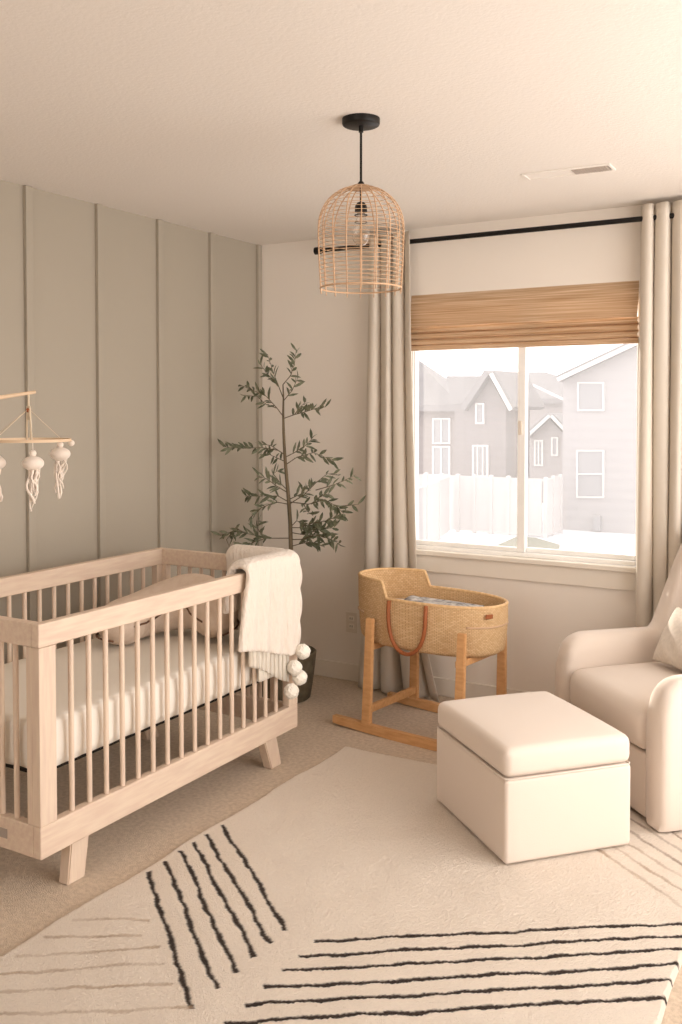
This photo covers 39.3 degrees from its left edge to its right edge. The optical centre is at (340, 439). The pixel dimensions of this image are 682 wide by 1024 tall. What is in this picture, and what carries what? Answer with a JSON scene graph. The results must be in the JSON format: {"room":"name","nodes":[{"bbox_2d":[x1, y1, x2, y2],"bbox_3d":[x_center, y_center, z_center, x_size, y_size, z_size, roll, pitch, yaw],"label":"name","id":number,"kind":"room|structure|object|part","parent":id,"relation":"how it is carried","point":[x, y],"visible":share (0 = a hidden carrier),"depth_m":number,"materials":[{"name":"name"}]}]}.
{"room":"bedroom","nodes":[
{"label":"bedroom","id":0,"kind":"room"},
{"bbox_2d":[0,180,256,663],"bbox_3d":[-2.115,0.186,3.050,0.160,2.494,6.500,1,2,30],"label":"wall","id":1,"kind":"structure","parent":0,"point":[63,226],"depth_m":4.65,"materials":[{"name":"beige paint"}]},
{"bbox_2d":[23,185,36,620],"bbox_3d":[-1.354,0.091,4.166,0.019,2.374,0.038,1,2,30],"label":"trim","id":2,"kind":"structure","parent":1,"relation":"attached to","point":[27,190],"depth_m":4.14,"materials":[{"name":"beige paint"}]},
{"bbox_2d":[95,203,105,636],"bbox_3d":[-1.138,0.079,4.532,0.019,2.374,0.038,1,2,30],"label":"trim","id":3,"kind":"structure","parent":1,"relation":"attached to","point":[99,242],"depth_m":4.51,"materials":[{"name":"beige paint"}]},
{"bbox_2d":[156,219,164,547],"bbox_3d":[-0.923,0.067,4.898,0.019,2.374,0.038,1,2,30],"label":"trim","id":4,"kind":"structure","parent":1,"relation":"attached to","point":[159,223],"depth_m":4.88,"materials":[{"name":"beige paint"}]},
{"bbox_2d":[208,232,216,577],"bbox_3d":[-0.707,0.055,5.264,0.019,2.374,0.038,1,2,30],"label":"trim","id":5,"kind":"structure","parent":1,"relation":"attached to","point":[211,236],"depth_m":5.25,"materials":[{"name":"beige paint"}]},
{"bbox_2d":[256,244,262,545],"bbox_3d":[-0.482,0.043,5.648,0.019,2.374,0.036,1,2,30],"label":"trim","id":6,"kind":"structure","parent":1,"relation":"attached to","point":[258,247],"depth_m":5.62,"materials":[{"name":"beige paint"}]},
{"bbox_2d":[0,0,681,244],"bbox_3d":[-0.342,-1.083,1.873,4.370,0.120,6.660,1,2,30],"label":"ceiling","id":7,"kind":"structure","parent":0,"point":[219,117],"depth_m":3.03,"materials":[{"name":"beige paint"}]},
{"bbox_2d":[318,113,404,297],"bbox_3d":[0.067,-0.778,3.183,0.289,0.576,0.292,1,2,19],"label":"pendant lamp","id":8,"kind":"object","parent":7,"relation":"hanging from","point":[360,122],"visible":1,"depth_m":3.15,"materials":[{"name":"beige wicker"}]},
{"bbox_3d":[0.067,-0.673,3.186,0.290,0.332,0.290,1,2,30],"label":"lamp shade","id":9,"kind":"part","parent":8,"relation":"part of","materials":[{"name":"brown wicker"}]},
{"bbox_3d":[0.067,-0.841,3.180,0.090,0.010,0.090,1,2,30],"label":"crown","id":10,"kind":"part","parent":8,"relation":"part of","materials":[{"name":"brown wicker"}]},
{"bbox_3d":[0.067,-0.923,3.178,0.016,0.236,0.015,1,2,30],"label":"cord","id":11,"kind":"part","parent":8,"relation":"part of","materials":[{"name":"black metal"}]},
{"bbox_2d":[354,190,367,223],"bbox_3d":[0.067,-0.781,3.182,0.045,0.117,0.045,1,2,30],"label":"bulb socket","id":12,"kind":"object","parent":8,"relation":"attached to","point":[356,206],"depth_m":3.17,"materials":[{"name":"black metal"}]},
{"bbox_3d":[0.067,-0.702,3.185,0.060,0.113,0.060,1,2,30],"label":"bulb","id":13,"kind":"part","parent":8,"relation":"part of","materials":[{"name":"clear glass"}]},
{"bbox_2d":[521,163,615,180],"bbox_3d":[0.920,-1.084,3.875,0.360,0.008,0.110,1,2,28],"label":"ceiling vent","id":14,"kind":"object","parent":7,"relation":"in","point":[606,167],"visible":1,"depth_m":3.86,"materials":[{"name":"white metal"}]},
{"bbox_2d":[0,675,681,1023],"bbox_3d":[-0.342,1.520,1.957,4.370,0.100,6.660,1,2,30],"label":"floor","id":15,"kind":"structure","parent":0,"point":[32,895],"depth_m":3.82,"materials":[{"name":"carpet"}]},
{"bbox_2d":[0,547,297,884],"bbox_3d":[-0.891,0.975,3.752,0.775,0.872,1.450,1,2,30],"label":"crib","id":16,"kind":"object","parent":15,"relation":"on","point":[44,833],"visible":0.72,"depth_m":3.32,"materials":[{"name":"brown wood"}]},
{"bbox_3d":[-1.248,1.242,3.130,0.450,0.030,0.002,1,2,30],"label":"name plate","id":17,"kind":"part","parent":16,"relation":"part of","materials":[{"name":"beige"}]},
{"bbox_3d":[-1.249,1.240,3.151,0.707,0.102,0.034,1,2,30],"label":"rail","id":18,"kind":"part","parent":16,"relation":"part of","materials":[{"name":"brown wood"}]},
{"bbox_3d":[-1.249,0.596,3.131,0.707,0.074,0.034,1,2,30],"label":"rail","id":19,"kind":"part","parent":16,"relation":"part of","materials":[{"name":"brown wood"}]},
{"bbox_2d":[0,390,74,510],"bbox_3d":[-1.183,0.219,3.346,0.530,0.786,0.323,-1,2,-35],"label":"mobile","id":20,"kind":"object","parent":16,"relation":"attached to","point":[33,464],"visible":1,"depth_m":3.36,"materials":[{"name":"beige wood"}]},
{"bbox_3d":[-1.190,0.166,3.282,0.022,0.676,0.365,1,2,30],"label":"arm","id":21,"kind":"part","parent":20,"relation":"part of","materials":[{"name":"beige wood"}]},
{"bbox_3d":[-1.151,-0.079,3.408,0.209,0.182,0.255,0,2,4],"label":"hanging cord","id":22,"kind":"part","parent":20,"relation":"part of","materials":[{"name":"beige fabric"}]},
{"bbox_3d":[-0.932,0.916,2.974,0.058,0.555,0.068,1,2,30],"label":"corner post","id":23,"kind":"part","parent":16,"relation":"part of","materials":[{"name":"brown wood"}]},
{"bbox_3d":[-0.871,1.362,3.118,0.045,0.140,0.096,1,2,30],"label":"leg","id":24,"kind":"part","parent":16,"relation":"part of","materials":[{"name":"brown wood"}]},
{"bbox_3d":[-1.210,0.571,3.928,0.034,0.074,1.448,1,2,30],"label":"rail","id":25,"kind":"part","parent":16,"relation":"part of","materials":[{"name":"brown wood"}]},
{"bbox_2d":[4,629,257,767],"bbox_3d":[-0.891,0.943,3.752,0.701,0.161,1.383,1,2,30],"label":"mattress","id":26,"kind":"object","parent":16,"relation":"in","point":[79,650],"visible":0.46,"depth_m":3.50,"materials":[{"name":"white fabric"}]},
{"bbox_2d":[95,573,239,644],"bbox_3d":[-0.735,0.715,4.068,0.596,0.269,0.396,0,2,-10],"label":"pillow","id":27,"kind":"object","parent":26,"relation":"on","point":[182,580],"visible":0.52,"depth_m":4.00,"materials":[{"name":"fabric"}]},
{"bbox_3d":[-0.572,0.583,3.552,0.034,0.074,1.448,1,2,30],"label":"rail","id":28,"kind":"part","parent":16,"relation":"part of","materials":[{"name":"brown wood"}]},
{"bbox_3d":[-0.902,1.320,4.425,0.045,0.140,0.127,1,2,30],"label":"leg","id":29,"kind":"part","parent":16,"relation":"part of","materials":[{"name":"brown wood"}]},
{"bbox_3d":[-0.850,0.866,4.526,0.058,0.555,0.068,1,2,30],"label":"corner post","id":30,"kind":"part","parent":16,"relation":"part of","materials":[{"name":"brown wood"}]},
{"bbox_3d":[-0.572,1.226,3.573,0.034,0.102,1.448,1,2,30],"label":"rail","id":31,"kind":"part","parent":16,"relation":"part of","materials":[{"name":"brown wood"}]},
{"bbox_3d":[-0.532,0.557,4.349,0.707,0.074,0.034,1,2,30],"label":"rail","id":32,"kind":"part","parent":16,"relation":"part of","materials":[{"name":"brown wood"}]},
{"bbox_3d":[-0.532,1.201,4.370,0.707,0.102,0.034,1,2,30],"label":"rail","id":33,"kind":"part","parent":16,"relation":"part of","materials":[{"name":"brown wood"}]},
{"bbox_2d":[222,544,310,699],"bbox_3d":[-0.414,0.787,4.085,0.446,0.625,0.483,1,2,38],"label":"knit blanket","id":34,"kind":"object","parent":16,"relation":"on","point":[269,626],"visible":0.95,"depth_m":3.96,"materials":[{"name":"beige fabric"}]},
{"bbox_3d":[-0.307,1.331,4.076,0.045,0.140,0.127,1,2,30],"label":"leg","id":35,"kind":"part","parent":16,"relation":"part of","materials":[{"name":"brown wood"}]},
{"bbox_3d":[-0.232,0.878,4.163,0.058,0.555,0.068,1,2,30],"label":"corner post","id":36,"kind":"part","parent":16,"relation":"part of","materials":[{"name":"brown wood"}]},
{"bbox_2d":[210,343,365,702],"bbox_3d":[-0.281,0.431,5.035,0.940,1.878,0.336,1,2,26],"label":"tree","id":37,"kind":"object","parent":15,"relation":"on","point":[308,664],"visible":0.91,"depth_m":5.02,"materials":[{"name":"green plant"}]},
{"bbox_3d":[-0.290,1.243,5.074,0.320,0.252,0.320,1,2,30],"label":"pot","id":38,"kind":"part","parent":37,"relation":"part of","materials":[{"name":"black ceramic"}]},
{"bbox_2d":[0,746,681,1023],"bbox_3d":[0.114,1.429,2.837,1.652,0.022,2.425,1,2,30],"label":"area rug","id":39,"kind":"object","parent":15,"relation":"on","point":[348,892],"visible":0.84,"depth_m":2.79,"materials":[{"name":"carpet"}]},
{"bbox_2d":[437,691,629,863],"bbox_3d":[0.684,1.196,3.490,0.493,0.399,0.575,-1,2,-18],"label":"ottoman","id":40,"kind":"object","parent":39,"relation":"on","point":[532,775],"visible":1,"depth_m":3.26,"materials":[{"name":"beige fabric"}]},
{"bbox_2d":[438,691,628,776],"bbox_3d":[0.684,1.053,3.485,0.493,0.113,0.575,-1,2,-18],"label":"seat cushion","id":41,"kind":"object","parent":40,"relation":"on","point":[540,733],"depth_m":3.30,"materials":[{"name":"beige fabric"}]},
{"bbox_2d":[333,618,506,750],"bbox_3d":[0.452,1.116,4.554,0.860,0.540,0.498,1,2,37],"label":"stand","id":42,"kind":"object","parent":15,"relation":"on","point":[409,696],"visible":0.48,"depth_m":4.51,"materials":[{"name":"brown wood"}]},
{"bbox_3d":[0.129,1.095,4.522,0.048,0.496,0.052,1,2,37],"label":"leg","id":43,"kind":"part","parent":42,"relation":"part of","materials":[{"name":"brown wood"}]},
{"bbox_3d":[0.377,1.082,4.905,0.048,0.496,0.031,1,2,37],"label":"leg","id":44,"kind":"part","parent":42,"relation":"part of","materials":[{"name":"brown wood"}]},
{"bbox_2d":[358,568,508,657],"bbox_3d":[0.430,0.829,4.585,0.786,0.334,0.454,1,2,37],"label":"basket","id":45,"kind":"object","parent":42,"relation":"on","point":[428,628],"visible":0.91,"depth_m":4.43,"materials":[{"name":"beige wicker"}]},
{"bbox_3d":[0.303,0.879,4.417,0.224,0.246,0.028,1,2,37],"label":"leather handle","id":46,"kind":"part","parent":45,"relation":"part of","materials":[{"name":"brown leather"}]},
{"bbox_3d":[0.698,0.843,4.381,0.111,0.012,0.316,1,2,37],"label":"support cord","id":47,"kind":"part","parent":45,"relation":"part of","materials":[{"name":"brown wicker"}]},
{"bbox_3d":[0.430,0.883,4.587,0.690,0.160,0.352,1,2,37],"label":"mattress","id":48,"kind":"object","parent":45,"relation":"in","visible":0},
{"bbox_2d":[404,595,483,606],"bbox_3d":[0.483,0.781,4.553,0.342,0.041,0.203,1,2,37],"label":"folded blanket","id":49,"kind":"object","parent":48,"relation":"on","point":[412,597],"visible":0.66,"depth_m":4.56,"materials":[{"name":"grey fabric"}]},
{"bbox_3d":[0.526,1.104,4.218,0.048,0.496,0.052,1,2,37],"label":"leg","id":50,"kind":"part","parent":42,"relation":"part of","materials":[{"name":"brown wood"}]},
{"bbox_3d":[0.774,1.092,4.601,0.048,0.496,0.031,1,2,37],"label":"leg","id":51,"kind":"part","parent":42,"relation":"part of","materials":[{"name":"brown wood"}]},
{"bbox_2d":[555,544,681,831],"bbox_3d":[1.414,0.886,3.853,0.822,0.998,0.826,0,2,-15],"label":"armchair","id":52,"kind":"object","parent":15,"relation":"on","point":[612,675],"visible":0.81,"depth_m":3.71,"materials":[{"name":"beige fabric"}]},
{"bbox_2d":[570,662,681,748],"bbox_3d":[1.340,1.041,3.839,0.669,0.191,0.595,0,2,-15],"label":"seat cushion","id":53,"kind":"object","parent":52,"relation":"on","point":[618,694],"depth_m":3.77,"materials":[{"name":"beige fabric"}]},
{"bbox_3d":[1.336,1.256,3.845,0.618,0.235,0.580,0,2,-15],"label":"panel","id":54,"kind":"part","parent":52,"relation":"part of","materials":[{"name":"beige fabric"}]},
{"bbox_2d":[652,606,681,669],"bbox_3d":[1.415,0.823,3.858,0.163,0.221,0.380,0,2,-15],"label":"lumbar pillow","id":55,"kind":"object","parent":52,"relation":"on","point":[668,650],"visible":1,"depth_m":3.90,"materials":[{"name":"beige fabric"}]},
{"bbox_2d":[262,202,671,694],"bbox_3d":[1.288,0.134,4.684,4.050,2.494,0.090,1,2,30],"label":"wall","id":56,"kind":"structure","parent":0,"point":[329,332],"depth_m":5.33,"materials":[{"name":"beige paint"}]},
{"bbox_2d":[346,612,356,632],"bbox_3d":[0.059,1.029,5.379,0.070,0.114,0.010,1,2,30],"label":"wall outlet","id":57,"kind":"object","parent":56,"relation":"attached to","point":[351,617],"visible":1,"depth_m":5.38,"materials":[{"name":"beige plastic"}]},
{"bbox_2d":[314,658,529,698],"bbox_3d":[1.262,1.334,4.678,4.050,0.095,0.014,1,2,30],"label":"baseboard","id":58,"kind":"structure","parent":56,"relation":"attached to","point":[327,668],"depth_m":5.11,"materials":[{"name":"beige paint"}]},
{"bbox_2d":[313,213,673,254],"bbox_3d":[0.883,-1.018,4.763,2.335,0.071,0.120,1,2,30],"label":"curtain rod","id":59,"kind":"object","parent":56,"relation":"attached to","point":[671,215],"visible":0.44,"depth_m":4.72,"materials":[{"name":"black metal"}]},
{"bbox_2d":[358,230,438,701],"bbox_3d":[0.308,0.131,5.089,0.530,2.450,0.119,1,2,30],"label":"curtain","id":60,"kind":"object","parent":59,"relation":"hanging from","point":[390,526],"visible":0.75,"depth_m":5.08,"materials":[{"name":"beige fabric"}]},
{"bbox_2d":[636,200,681,626],"bbox_3d":[1.561,0.150,4.346,0.434,2.460,0.114,1,2,30],"label":"curtain","id":61,"kind":"object","parent":59,"relation":"hanging from","point":[659,455],"visible":0.71,"depth_m":4.38,"materials":[{"name":"beige fabric"}]},
{"bbox_2d":[412,299,638,565],"bbox_3d":[0.919,-0.084,4.896,1.202,1.365,0.077,1,2,30],"label":"window","id":62,"kind":"structure","parent":56,"relation":"in","point":[521,550],"depth_m":4.88,"materials":[{"name":"white plastic"}]},
{"bbox_3d":[0.672,-0.084,5.025,0.629,1.313,0.024,1,2,30],"label":"sash","id":63,"kind":"part","parent":62,"relation":"part of","materials":[{"name":"glass"}]},
{"bbox_2d":[411,280,638,350],"bbox_3d":[0.890,-0.616,4.829,1.200,0.297,0.045,1,2,30],"label":"roman shade","id":64,"kind":"object","parent":62,"relation":"attached to","point":[596,313],"visible":0.95,"depth_m":4.80,"materials":[{"name":"brown wood"}]},
{"bbox_3d":[0.895,-0.480,4.842,1.200,0.026,0.020,1,2,30],"label":"rail","id":65,"kind":"part","parent":64,"relation":"part of","materials":[{"name":"brown wood"}]},
{"bbox_3d":[1.177,-0.075,4.758,0.601,1.313,0.024,1,2,30],"label":"sash","id":66,"kind":"part","parent":62,"relation":"part of","materials":[{"name":"glass"}]},
{"bbox_2d":[416,548,635,590],"bbox_3d":[0.892,0.671,4.874,1.232,0.089,0.016,1,2,30],"label":"trim","id":67,"kind":"structure","parent":56,"relation":"attached to","point":[461,566],"depth_m":4.83,"materials":[{"name":"beige paint"}]},
{"label":"outside","id":68,"kind":"structure","parent":0,"visible":0},
{"bbox_2d":[429,503,634,565],"bbox_3d":[12.795,2.932,48.073,100.000,0.300,84.360,1,2,30],"label":"ground","id":69,"kind":"structure","parent":68,"point":[575,540],"depth_m":31.68,"materials":[{"name":"white snow"}]},
{"bbox_2d":[419,476,449,540],"bbox_3d":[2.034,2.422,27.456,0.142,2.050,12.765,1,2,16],"label":"fence","id":70,"kind":"object","parent":69,"relation":"on","point":[434,497],"visible":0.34,"depth_m":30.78,"materials":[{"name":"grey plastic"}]},
{"bbox_3d":[2.631,2.356,29.521,0.140,2.050,0.140,1,2,16],"label":"post","id":71,"kind":"part","parent":70,"relation":"part of","materials":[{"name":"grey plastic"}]},
{"bbox_3d":[3.220,2.290,31.552,0.140,2.050,0.140,1,2,16],"label":"post","id":72,"kind":"part","parent":70,"relation":"part of","materials":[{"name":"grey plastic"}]},
{"bbox_2d":[419,361,454,474],"bbox_3d":[4.236,-0.700,47.712,5.228,6.983,3.460,1,2,30],"label":"house","id":73,"kind":"structure","parent":69,"relation":"on","point":[436,417],"depth_m":46.04,"materials":[{"name":"grey"}]},
{"bbox_3d":[4.813,1.030,45.937,0.782,1.321,0.030,1,2,30],"label":"pane","id":74,"kind":"part","parent":73,"relation":"part of","materials":[{"name":"grey glass"}]},
{"bbox_3d":[4.809,-0.412,45.893,0.781,1.114,0.030,1,2,30],"label":"pane","id":75,"kind":"part","parent":73,"relation":"part of","materials":[{"name":"grey glass"}]},
{"bbox_2d":[419,472,542,536],"bbox_3d":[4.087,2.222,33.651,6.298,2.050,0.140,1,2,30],"label":"fence","id":76,"kind":"object","parent":69,"relation":"on","point":[477,503],"visible":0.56,"depth_m":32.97,"materials":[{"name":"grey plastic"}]},
{"bbox_3d":[3.043,2.202,34.265,0.140,2.050,0.140,1,2,30],"label":"post","id":77,"kind":"part","parent":76,"relation":"part of","materials":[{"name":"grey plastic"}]},
{"bbox_3d":[4.117,2.223,33.633,0.140,2.050,0.140,1,2,30],"label":"post","id":78,"kind":"part","parent":76,"relation":"part of","materials":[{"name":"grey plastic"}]},
{"bbox_3d":[4.654,2.233,33.318,0.140,2.050,0.140,1,2,30],"label":"post","id":79,"kind":"part","parent":76,"relation":"part of","materials":[{"name":"white wood"}]},
{"bbox_3d":[5.191,2.243,33.002,0.140,2.050,0.140,1,2,30],"label":"post","id":80,"kind":"part","parent":76,"relation":"part of","materials":[{"name":"white wood"}]},
{"bbox_3d":[5.728,2.253,32.687,0.140,2.050,0.140,1,2,30],"label":"post","id":81,"kind":"part","parent":76,"relation":"part of","materials":[{"name":"white wood"}]},
{"bbox_2d":[446,370,544,477],"bbox_3d":[5.481,0.276,36.790,3.906,5.737,3.870,1,2,30],"label":"house","id":82,"kind":"structure","parent":69,"relation":"on","point":[485,406],"depth_m":35.23,"materials":[{"name":"grey"}]},
{"bbox_3d":[5.115,-0.963,35.247,0.232,0.665,0.030,1,2,30],"label":"pane","id":83,"kind":"part","parent":82,"relation":"part of","materials":[{"name":"grey glass"}]},
{"bbox_3d":[5.139,0.791,35.290,0.510,1.086,0.030,1,2,30],"label":"pane","id":84,"kind":"part","parent":82,"relation":"part of","materials":[{"name":"grey glass"}]},
{"bbox_2d":[498,537,559,559],"bbox_3d":[5.675,3.359,29.714,2.137,0.028,5.020,1,2,16],"label":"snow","id":85,"kind":"structure","parent":69,"relation":"on","point":[531,541],"depth_m":30.52,"materials":[{"name":"white snow"}]},
{"bbox_2d":[528,372,562,477],"bbox_3d":[13.781,-0.948,59.725,7.910,6.704,9.870,1,2,30],"label":"house","id":86,"kind":"structure","parent":69,"relation":"on","point":[547,386],"depth_m":56.05,"materials":[{"name":"grey"}]},
{"bbox_2d":[530,413,562,502],"bbox_3d":[10.477,0.813,45.185,2.310,4.123,4.370,1,2,30],"label":"house","id":87,"kind":"structure","parent":69,"relation":"on","point":[546,436],"depth_m":43.74,"materials":[{"name":"grey"}]},
{"bbox_3d":[9.097,0.616,43.982,0.283,1.066,0.030,1,2,30],"label":"pane","id":88,"kind":"part","parent":87,"relation":"part of","materials":[{"name":"grey glass"}]},
{"bbox_3d":[9.746,0.314,43.590,0.183,0.734,0.030,1,2,30],"label":"pane","id":89,"kind":"part","parent":87,"relation":"part of","materials":[{"name":"grey glass"}]},
{"bbox_2d":[543,474,562,537],"bbox_3d":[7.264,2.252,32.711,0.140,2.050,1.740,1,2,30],"label":"fence","id":90,"kind":"object","parent":69,"relation":"on","point":[553,486],"visible":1,"depth_m":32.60,"materials":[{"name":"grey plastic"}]},
{"bbox_3d":[6.862,2.275,32.020,0.140,2.050,0.140,1,2,30],"label":"post","id":91,"kind":"part","parent":90,"relation":"part of","materials":[{"name":"white wood"}]},
{"bbox_3d":[7.264,2.252,32.711,0.140,2.050,0.140,1,2,30],"label":"post","id":92,"kind":"part","parent":90,"relation":"part of","materials":[{"name":"white wood"}]},
{"bbox_3d":[7.264,2.248,32.711,0.040,1.820,1.469,1,2,30],"label":"panel","id":93,"kind":"part","parent":90,"relation":"part of","materials":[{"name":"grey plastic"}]},
{"bbox_3d":[7.264,2.257,32.711,0.070,1.920,1.600,1,2,30],"label":"rail","id":94,"kind":"part","parent":90,"relation":"part of","materials":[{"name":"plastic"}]},
{"bbox_3d":[7.667,2.230,33.402,0.140,2.050,0.140,1,2,30],"label":"post","id":95,"kind":"part","parent":90,"relation":"part of","materials":[{"name":"white wood"}]},
{"bbox_2d":[556,343,636,533],"bbox_3d":[13.512,-0.545,35.519,8.563,7.460,8.870,1,2,30],"label":"house","id":96,"kind":"structure","parent":69,"relation":"on","point":[600,393],"depth_m":33.47,"materials":[{"name":"grey"}]},
{"bbox_3d":[8.794,1.219,33.733,0.894,1.621,0.030,1,2,30],"label":"pane","id":97,"kind":"part","parent":96,"relation":"part of","materials":[{"name":"grey glass"}]},
{"bbox_3d":[8.789,-1.521,33.647,0.850,0.920,0.030,1,2,30],"label":"pane","id":98,"kind":"part","parent":96,"relation":"part of","materials":[{"name":"grey glass"}]}
]}

